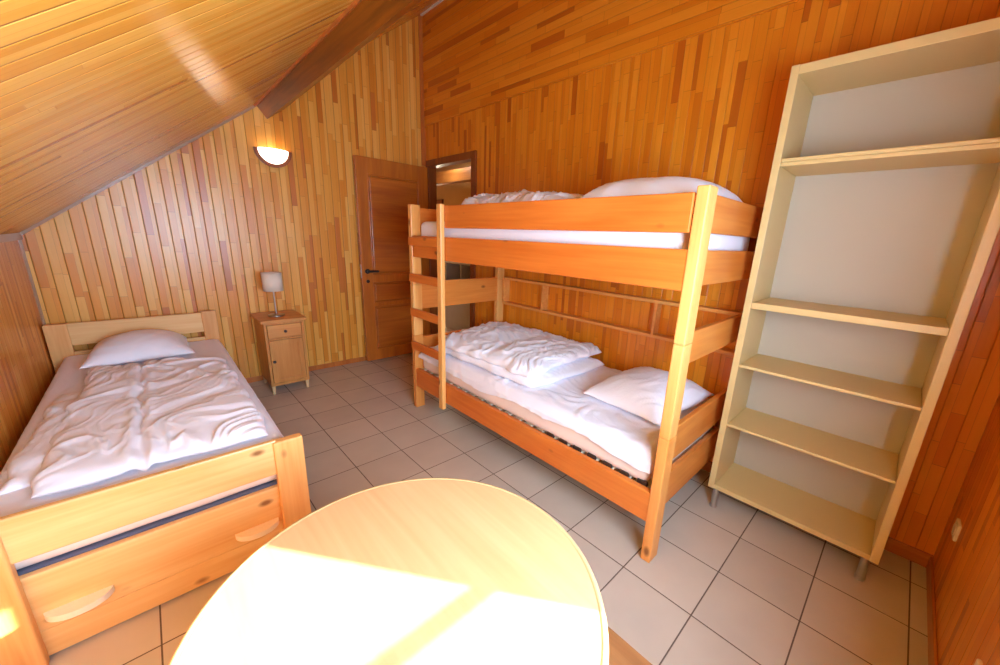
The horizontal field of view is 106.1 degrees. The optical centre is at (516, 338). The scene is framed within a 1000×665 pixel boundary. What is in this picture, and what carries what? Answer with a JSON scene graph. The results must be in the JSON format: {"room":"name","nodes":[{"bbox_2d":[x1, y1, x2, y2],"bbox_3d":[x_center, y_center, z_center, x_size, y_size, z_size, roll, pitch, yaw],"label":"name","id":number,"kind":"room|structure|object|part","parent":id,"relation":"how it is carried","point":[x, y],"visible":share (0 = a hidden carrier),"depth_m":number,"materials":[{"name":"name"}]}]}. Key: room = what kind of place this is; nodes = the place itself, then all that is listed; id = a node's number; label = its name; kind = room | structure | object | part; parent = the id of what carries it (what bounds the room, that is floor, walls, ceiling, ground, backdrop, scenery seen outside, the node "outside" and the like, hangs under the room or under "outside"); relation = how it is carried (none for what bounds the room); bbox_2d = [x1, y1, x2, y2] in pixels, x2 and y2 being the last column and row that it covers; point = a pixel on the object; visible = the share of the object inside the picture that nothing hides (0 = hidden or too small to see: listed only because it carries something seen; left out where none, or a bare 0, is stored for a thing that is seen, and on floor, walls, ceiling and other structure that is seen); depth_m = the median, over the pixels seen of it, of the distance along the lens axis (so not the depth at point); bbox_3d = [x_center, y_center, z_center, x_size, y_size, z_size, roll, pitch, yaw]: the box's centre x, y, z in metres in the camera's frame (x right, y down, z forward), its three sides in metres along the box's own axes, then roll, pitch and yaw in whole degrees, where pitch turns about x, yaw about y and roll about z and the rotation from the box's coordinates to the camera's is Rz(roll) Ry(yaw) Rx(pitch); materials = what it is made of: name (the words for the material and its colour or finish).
{"room":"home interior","nodes":[
{"label":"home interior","id":0,"kind":"room"},
{"bbox_2d":[0,240,54,471],"bbox_3d":[-1.789,0.410,1.026,0.140,1.345,4.680,-12,21,-42],"label":"wall","id":1,"kind":"structure","parent":0,"point":[27,371],"depth_m":2.10,"materials":[{"name":"brown wood"}]},
{"bbox_2d":[0,233,22,242],"bbox_3d":[-1.706,-0.194,0.920,0.020,0.042,4.400,-12,21,-42],"label":"trim","id":2,"kind":"structure","parent":1,"relation":"attached to","point":[13,236],"depth_m":2.23,"materials":[{"name":"brown wood"}]},
{"bbox_2d":[0,0,438,233],"bbox_3d":[-0.581,-1.609,1.610,3.285,2.656,4.670,-12,21,-42],"label":"ceiling","id":3,"kind":"structure","parent":0,"point":[92,92],"depth_m":1.12,"materials":[{"name":"brown wood"}]},
{"bbox_2d":[257,0,421,118],"bbox_3d":[-0.568,-1.482,1.655,0.199,0.191,4.400,-12,21,-42],"label":"ceiling beam","id":4,"kind":"structure","parent":3,"relation":"attached to","point":[368,19],"depth_m":1.96,"materials":[{"name":"brown wood"}]},
{"bbox_2d":[22,16,436,377],"bbox_3d":[-2.171,-1.450,3.350,3.285,3.695,0.140,-12,21,-42],"label":"wall","id":5,"kind":"structure","parent":0,"point":[195,229],"depth_m":3.28,"materials":[{"name":"brown wood"}]},
{"bbox_2d":[18,240,45,324],"bbox_3d":[-3.248,-0.052,2.599,0.012,1.300,0.012,-12,21,-42],"label":"trim","id":6,"kind":"structure","parent":5,"relation":"attached to","point":[20,241],"depth_m":2.51,"materials":[{"name":"wood"}]},
{"bbox_2d":[20,105,256,234],"bbox_3d":[-2.682,-1.297,2.764,1.429,1.095,0.030,-12,21,-42],"label":"trim","id":7,"kind":"structure","parent":5,"relation":"attached to","point":[251,107],"depth_m":2.70,"materials":[{"name":"wood"}]},
{"bbox_2d":[253,146,291,167],"bbox_3d":[-2.081,-1.555,3.238,0.284,0.142,0.092,-12,21,-42],"label":"wall lamp","id":8,"kind":"object","parent":5,"relation":"attached to","point":[272,157],"visible":1,"depth_m":3.22,"materials":[{"name":"white glass"}]},
{"bbox_3d":[-2.078,-1.567,3.232,0.236,0.116,0.085,-12,21,-42],"label":"lamp shade","id":9,"kind":"part","parent":8,"relation":"part of","materials":[{"name":"white glass"}]},
{"bbox_2d":[245,356,366,382],"bbox_3d":[-2.192,0.324,3.771,3.005,0.050,0.012,-12,21,-42],"label":"baseboard","id":10,"kind":"structure","parent":5,"relation":"attached to","point":[354,360],"depth_m":3.95,"materials":[{"name":"brown wood"}]},
{"bbox_2d":[254,0,361,106],"bbox_3d":[-0.646,-1.452,1.587,0.030,0.026,4.400,-12,21,-42],"label":"trim","id":11,"kind":"structure","parent":5,"relation":"attached to","point":[354,3],"depth_m":2.02,"materials":[{"name":"brown wood"}]},
{"bbox_2d":[418,14,425,165],"bbox_3d":[-1.009,-2.639,4.028,0.050,1.448,0.014,-12,21,-42],"label":"trim","id":12,"kind":"structure","parent":5,"relation":"attached to","point":[423,133],"depth_m":4.02,"materials":[{"name":"brown wood"}]},
{"bbox_2d":[436,162,470,209],"bbox_3d":[-0.244,-1.288,5.440,0.100,2.450,3.700,-12,21,-42],"label":"wall","id":13,"kind":"structure","parent":0,"point":[452,194],"depth_m":5.92,"materials":[{"name":"paint"}]},
{"bbox_2d":[437,199,443,203],"bbox_3d":[-1.375,-1.426,6.525,0.030,1.860,0.380,-12,21,-42],"label":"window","id":14,"kind":"structure","parent":13,"relation":"in","point":[440,201],"depth_m":6.18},
{"bbox_2d":[49,325,927,664],"bbox_3d":[-0.704,0.532,3.558,5.085,0.120,6.850,-12,21,-42],"label":"floor","id":15,"kind":"structure","parent":0,"point":[734,582],"depth_m":1.76,"materials":[{"name":"beige tile"}]},
{"bbox_2d":[0,310,310,664],"bbox_3d":[-2.059,0.422,2.136,0.946,0.722,2.328,-12,21,-42],"label":"bed","id":16,"kind":"object","parent":15,"relation":"on","point":[50,606],"visible":0.59,"depth_m":1.35,"materials":[{"name":"brown wood"}]},
{"bbox_3d":[-1.562,0.806,1.115,0.128,0.552,0.040,-12,21,-42],"label":"post","id":17,"kind":"part","parent":16,"relation":"part of","materials":[{"name":"brown wood"}]},
{"bbox_3d":[-3.149,0.245,2.644,0.110,0.712,0.045,-12,21,-42],"label":"post","id":18,"kind":"part","parent":16,"relation":"part of","materials":[{"name":"brown wood"}]},
{"bbox_3d":[-1.448,0.886,1.246,0.156,0.022,0.055,-12,21,-42],"label":"half moon handle","id":19,"kind":"part","parent":16,"relation":"part of","materials":[{"name":"brown wood"}]},
{"bbox_3d":[-2.837,-0.085,2.846,0.770,0.157,0.025,-12,21,-42],"label":"headboard rail","id":20,"kind":"part","parent":16,"relation":"part of","materials":[{"name":"brown wood"}]},
{"bbox_3d":[-1.269,0.548,1.338,0.730,0.154,0.025,-12,21,-42],"label":"footboard rail","id":21,"kind":"part","parent":16,"relation":"part of","materials":[{"name":"brown wood"}]},
{"bbox_3d":[-2.844,0.087,2.893,0.770,0.112,0.025,-12,21,-42],"label":"headboard rail","id":22,"kind":"part","parent":16,"relation":"part of","materials":[{"name":"brown wood"}]},
{"bbox_2d":[0,339,283,569],"bbox_3d":[-2.057,0.366,2.136,0.898,0.177,2.219,-12,21,-42],"label":"mattress","id":23,"kind":"object","parent":16,"relation":"on","point":[69,378],"visible":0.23,"depth_m":1.55,"materials":[{"name":"beige fabric"}]},
{"bbox_2d":[0,357,267,498],"bbox_3d":[-1.887,0.291,1.941,0.816,0.092,1.538,-12,21,-42],"label":"duvet","id":24,"kind":"object","parent":23,"relation":"on","point":[131,416],"visible":1,"depth_m":1.64,"materials":[{"name":"white fabric"}]},
{"bbox_2d":[79,329,194,368],"bbox_3d":[-2.635,0.034,2.630,0.545,0.173,0.546,-12,21,-42],"label":"pillow","id":25,"kind":"object","parent":23,"relation":"on","point":[145,344],"visible":1,"depth_m":2.50,"materials":[{"name":"white fabric"}]},
{"bbox_3d":[-2.060,0.486,2.175,0.835,0.079,2.190,-12,21,-42],"label":"mattress","id":26,"kind":"part","parent":16,"relation":"part of","materials":[{"name":"blue fabric"}]},
{"bbox_3d":[-1.292,0.839,1.442,0.720,0.316,0.025,-12,21,-42],"label":"footboard panel","id":27,"kind":"part","parent":16,"relation":"part of","materials":[{"name":"brown wood"}]},
{"bbox_3d":[-2.559,0.116,3.193,0.098,0.722,0.045,-12,21,-42],"label":"post","id":28,"kind":"part","parent":16,"relation":"part of","materials":[{"name":"brown wood"}]},
{"bbox_3d":[-1.085,0.810,1.585,0.156,0.022,0.055,-12,21,-42],"label":"half moon handle","id":29,"kind":"part","parent":16,"relation":"part of","materials":[{"name":"brown wood"}]},
{"bbox_3d":[-0.980,0.684,1.659,0.109,0.552,0.040,-12,21,-42],"label":"post","id":30,"kind":"part","parent":16,"relation":"part of","materials":[{"name":"brown wood"}]},
{"bbox_2d":[250,310,309,394],"bbox_3d":[-2.120,0.109,3.408,0.344,0.660,0.421,-12,21,-42],"label":"nightstand","id":31,"kind":"object","parent":15,"relation":"on","point":[281,342],"visible":1,"depth_m":3.27,"materials":[{"name":"brown wood"}]},
{"bbox_2d":[260,272,284,316],"bbox_3d":[-2.091,-0.382,3.241,0.152,0.374,0.152,-12,21,-42],"label":"table lamp","id":32,"kind":"object","parent":31,"relation":"on","point":[271,281],"visible":1,"depth_m":3.17,"materials":[{"name":"fabric"}]},
{"bbox_3d":[-2.087,-0.489,3.212,0.152,0.153,0.152,-12,21,-42],"label":"lamp shade","id":33,"kind":"part","parent":32,"relation":"part of","materials":[{"name":"fabric"}]},
{"bbox_3d":[-2.092,-0.356,3.248,0.012,0.278,0.012,-12,21,-42],"label":"stem","id":34,"kind":"part","parent":32,"relation":"part of","materials":[{"name":"metal"}]},
{"bbox_3d":[-2.051,-0.091,3.289,0.254,0.113,0.204,-12,21,-42],"label":"drawer","id":35,"kind":"part","parent":31,"relation":"part of","materials":[{"name":"brown wood"}]},
{"bbox_3d":[-1.998,0.186,3.294,0.254,0.378,0.018,-12,21,-42],"label":"cupboard door","id":36,"kind":"part","parent":31,"relation":"part of","materials":[{"name":"brown wood"}]},
{"bbox_2d":[168,478,608,664],"bbox_3d":[-0.228,0.857,0.851,0.784,0.700,0.784,-12,21,-42],"label":"round table","id":37,"kind":"object","parent":15,"relation":"on","point":[421,571],"visible":1,"depth_m":0.77,"materials":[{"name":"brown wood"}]},
{"bbox_2d":[445,261,469,329],"bbox_3d":[-0.701,-0.634,5.672,0.435,1.030,0.770,-12,21,-42],"label":"base cabinet","id":38,"kind":"object","parent":15,"relation":"on","point":[457,317],"visible":0.16,"depth_m":5.62,"materials":[{"name":"brown wood"}]},
{"bbox_3d":[-0.856,-0.472,5.567,0.020,0.680,0.690,-12,21,-42],"label":"door","id":39,"kind":"part","parent":38,"relation":"part of","materials":[{"name":"brown wood"}]},
{"bbox_2d":[408,185,762,562],"bbox_3d":[0.229,-0.051,2.540,0.973,1.610,2.127,-12,21,-42],"label":"bunk bed","id":40,"kind":"object","parent":15,"relation":"on","point":[701,214],"visible":0.72,"depth_m":1.82,"materials":[{"name":"brown wood"}]},
{"bbox_3d":[-0.776,-0.506,2.900,0.078,1.000,0.046,-12,21,-42],"label":"post","id":41,"kind":"part","parent":40,"relation":"part of","materials":[{"name":"brown wood"}]},
{"bbox_3d":[-0.809,0.264,3.108,0.078,0.622,0.046,-12,21,-42],"label":"post","id":42,"kind":"part","parent":40,"relation":"part of","materials":[{"name":"brown wood"}]},
{"bbox_3d":[-0.154,-0.637,3.481,0.078,1.000,0.046,-12,21,-42],"label":"post","id":43,"kind":"part","parent":40,"relation":"part of","materials":[{"name":"brown wood"}]},
{"bbox_3d":[-0.106,0.531,2.387,0.034,0.150,2.067,-12,21,-42],"label":"rail","id":44,"kind":"part","parent":40,"relation":"part of","materials":[{"name":"brown wood"}]},
{"bbox_3d":[-0.064,-0.476,2.116,0.034,0.154,2.067,-12,21,-42],"label":"rail","id":45,"kind":"part","parent":40,"relation":"part of","materials":[{"name":"brown wood"}]},
{"bbox_2d":[418,346,712,480],"bbox_3d":[0.219,0.301,2.657,0.899,0.206,2.022,-12,21,-42],"label":"mattress","id":46,"kind":"object","parent":40,"relation":"on","point":[626,440],"visible":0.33,"depth_m":2.09,"materials":[{"name":"beige fabric"}]},
{"bbox_2d":[433,321,603,387],"bbox_3d":[-0.006,0.051,2.863,0.859,0.182,1.189,-12,21,-42],"label":"duvet","id":47,"kind":"object","parent":46,"relation":"on","point":[527,357],"visible":0.98,"depth_m":2.60,"materials":[{"name":"white fabric"}]},
{"bbox_2d":[584,367,713,425],"bbox_3d":[0.776,0.279,2.188,0.644,0.157,0.520,-12,21,-42],"label":"pillow","id":48,"kind":"object","parent":46,"relation":"on","point":[640,391],"visible":0.82,"depth_m":2.06,"materials":[{"name":"white fabric"}]},
{"bbox_3d":[0.089,-0.625,1.904,0.026,0.140,1.588,-12,21,-42],"label":"guard rail","id":49,"kind":"part","parent":40,"relation":"part of","materials":[{"name":"brown wood"}]},
{"bbox_2d":[421,222,749,250],"bbox_3d":[0.261,-0.633,2.408,0.843,0.190,1.980,-12,21,-42],"label":"mattress","id":50,"kind":"object","parent":40,"relation":"on","point":[633,239],"visible":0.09,"depth_m":1.79,"materials":[{"name":"white fabric"}]},
{"bbox_2d":[461,189,583,204],"bbox_3d":[0.116,-0.875,2.522,0.786,0.199,1.118,-12,21,-42],"label":"duvet","id":51,"kind":"object","parent":50,"relation":"on","point":[524,195],"visible":0.22,"depth_m":2.20,"materials":[{"name":"white fabric"}]},
{"bbox_2d":[580,176,741,201],"bbox_3d":[0.754,-0.690,1.907,0.804,0.214,0.651,-12,21,-42],"label":"pillow","id":52,"kind":"object","parent":50,"relation":"on","point":[670,184],"visible":0.27,"depth_m":1.64,"materials":[{"name":"white fabric"}]},
{"bbox_3d":[0.627,0.712,1.669,0.078,0.622,0.046,-12,21,-42],"label":"post","id":53,"kind":"part","parent":40,"relation":"part of","materials":[{"name":"brown wood"}]},
{"bbox_3d":[0.659,-0.059,1.462,0.078,1.000,0.046,-12,21,-42],"label":"post","id":54,"kind":"part","parent":40,"relation":"part of","materials":[{"name":"brown wood"}]},
{"bbox_2d":[607,626,651,664],"bbox_3d":[0.233,1.026,0.777,0.350,0.450,0.440,-12,21,-42],"label":"stool","id":55,"kind":"object","parent":15,"relation":"on","point":[621,652],"visible":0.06,"depth_m":0.91,"materials":[{"name":"brown wood"}]},
{"bbox_2d":[708,17,999,581],"bbox_3d":[1.467,-0.053,1.716,0.334,2.143,0.701,-12,21,-42],"label":"shelf unit","id":56,"kind":"object","parent":15,"relation":"on","point":[880,223],"visible":1,"depth_m":1.70,"materials":[{"name":"beige wood"}]},
{"bbox_3d":[1.104,0.880,2.094,0.036,0.115,0.036,-12,21,-42],"label":"leg","id":57,"kind":"part","parent":56,"relation":"part of","materials":[{"name":"metal"}]},
{"bbox_3d":[1.238,-0.181,1.933,0.334,2.028,0.030,-12,21,-42],"label":"panel","id":58,"kind":"part","parent":56,"relation":"part of","materials":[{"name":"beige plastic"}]},
{"bbox_3d":[1.429,0.856,1.962,0.333,0.025,0.641,-12,21,-42],"label":"panel","id":59,"kind":"part","parent":56,"relation":"part of","materials":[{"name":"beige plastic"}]},
{"bbox_3d":[1.443,0.497,1.863,0.314,0.014,0.639,-12,21,-42],"label":"shelf","id":60,"kind":"part","parent":56,"relation":"part of","materials":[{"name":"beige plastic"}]},
{"bbox_3d":[1.456,0.181,1.778,0.314,0.014,0.639,-12,21,-42],"label":"shelf","id":61,"kind":"part","parent":56,"relation":"part of","materials":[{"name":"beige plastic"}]},
{"bbox_3d":[1.467,-0.116,1.696,0.319,0.030,0.639,-12,21,-42],"label":"shelf","id":62,"kind":"part","parent":56,"relation":"part of","materials":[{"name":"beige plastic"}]},
{"bbox_3d":[1.533,1.014,1.665,0.036,0.115,0.036,-12,21,-42],"label":"leg","id":63,"kind":"part","parent":56,"relation":"part of","materials":[{"name":"metal"}]},
{"bbox_3d":[1.493,-0.727,1.532,0.318,0.032,0.639,-12,21,-42],"label":"shelf","id":64,"kind":"part","parent":56,"relation":"part of","materials":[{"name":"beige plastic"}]},
{"bbox_3d":[1.510,-1.069,1.443,0.333,0.035,0.641,-12,21,-42],"label":"panel","id":65,"kind":"part","parent":56,"relation":"part of","materials":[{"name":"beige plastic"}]},
{"bbox_3d":[1.701,-0.037,1.470,0.334,2.028,0.030,-12,21,-42],"label":"panel","id":66,"kind":"part","parent":56,"relation":"part of","materials":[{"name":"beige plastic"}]},
{"bbox_2d":[422,0,999,554],"bbox_3d":[0.578,-1.229,2.777,0.152,3.788,4.540,-12,21,-42],"label":"wall","id":67,"kind":"structure","parent":0,"point":[708,106],"depth_m":2.36,"materials":[{"name":"brown wood"}]},
{"bbox_2d":[353,155,430,360],"bbox_3d":[-1.317,-0.821,4.161,0.812,2.103,0.092,-12,21,-42],"label":"door","id":68,"kind":"structure","parent":67,"relation":"in","point":[384,189],"depth_m":4.08,"materials":[{"name":"brown wood"}]},
{"bbox_3d":[-1.521,-0.711,3.965,0.131,0.052,0.055,-12,21,-42],"label":"handle","id":69,"kind":"part","parent":68,"relation":"part of","materials":[{"name":"brown metal"}]},
{"bbox_3d":[-1.340,-0.544,4.257,0.580,0.228,0.035,-12,21,-42],"label":"panel","id":70,"kind":"part","parent":68,"relation":"part of","materials":[{"name":"brown wood"}]},
{"bbox_3d":[-1.312,-1.209,4.078,0.580,1.008,0.035,-12,21,-42],"label":"panel","id":71,"kind":"part","parent":68,"relation":"part of","materials":[{"name":"brown wood"}]},
{"bbox_3d":[-1.355,-0.163,4.360,0.580,0.498,0.035,-12,21,-42],"label":"panel","id":72,"kind":"part","parent":68,"relation":"part of","materials":[{"name":"brown wood"}]},
{"bbox_2d":[421,0,443,15],"bbox_3d":[0.540,-2.850,2.336,0.030,0.035,4.400,-12,21,-42],"label":"trim","id":73,"kind":"structure","parent":67,"relation":"attached to","point":[439,1],"depth_m":3.69,"materials":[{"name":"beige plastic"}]},
{"bbox_2d":[426,150,476,333],"bbox_3d":[-0.708,-0.836,4.191,0.102,2.190,0.900,-12,21,-42],"label":"door frame","id":74,"kind":"structure","parent":67,"relation":"attached to","point":[471,156],"depth_m":4.02,"materials":[{"name":"brown wood"}]},
{"bbox_2d":[502,277,742,355],"bbox_3d":[0.601,-0.237,2.823,0.074,0.252,2.046,-12,21,-42],"label":"wall rack","id":75,"kind":"object","parent":67,"relation":"attached to","point":[654,333],"visible":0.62,"depth_m":2.71,"materials":[{"name":"brown wood"}]},
{"bbox_2d":[701,461,933,567],"bbox_3d":[0.733,0.663,2.928,0.016,0.070,3.440,-12,21,-42],"label":"baseboard","id":76,"kind":"structure","parent":67,"relation":"attached to","point":[899,548],"depth_m":1.79,"materials":[{"name":"brown wood"}]},
{"bbox_2d":[933,393,999,664],"bbox_3d":[0.955,-0.475,0.219,3.285,3.695,0.120,-12,21,-42],"label":"wall","id":77,"kind":"structure","parent":0,"point":[967,569],"depth_m":1.28,"materials":[{"name":"brown wood"}]},
{"bbox_2d":[926,557,937,664],"bbox_3d":[1.205,1.184,1.080,1.965,0.065,0.010,-12,21,-42],"label":"baseboard","id":78,"kind":"structure","parent":77,"relation":"attached to","point":[931,606],"depth_m":1.47,"materials":[{"name":"brown wood"}]},
{"bbox_2d":[951,518,961,541],"bbox_3d":[1.761,0.764,1.506,0.072,0.072,0.013,-12,21,-42],"label":"wall socket","id":79,"kind":"object","parent":77,"relation":"attached to","point":[957,526],"visible":1,"depth_m":1.49,"materials":[{"name":"beige plastic"}]},
{"bbox_2d":[974,659,982,664],"bbox_3d":[1.193,0.882,0.976,0.072,0.072,0.013,-12,21,-42],"label":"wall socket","id":80,"kind":"object","parent":77,"relation":"attached to","point":[978,661],"visible":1,"depth_m":0.98,"materials":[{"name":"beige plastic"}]},
{"bbox_3d":[-1.972,-1.609,6.363,1.255,2.450,0.100,-12,21,-42],"label":"wall","id":81,"kind":"structure","parent":0,"visible":0},
{"bbox_2d":[436,167,470,185],"bbox_3d":[-0.486,-2.170,4.923,0.120,0.160,3.700,-12,21,-42],"label":"beam","id":82,"kind":"structure","parent":81,"relation":"attached to","point":[461,175],"depth_m":5.24,"materials":[{"name":"brown wood"}]}
]}

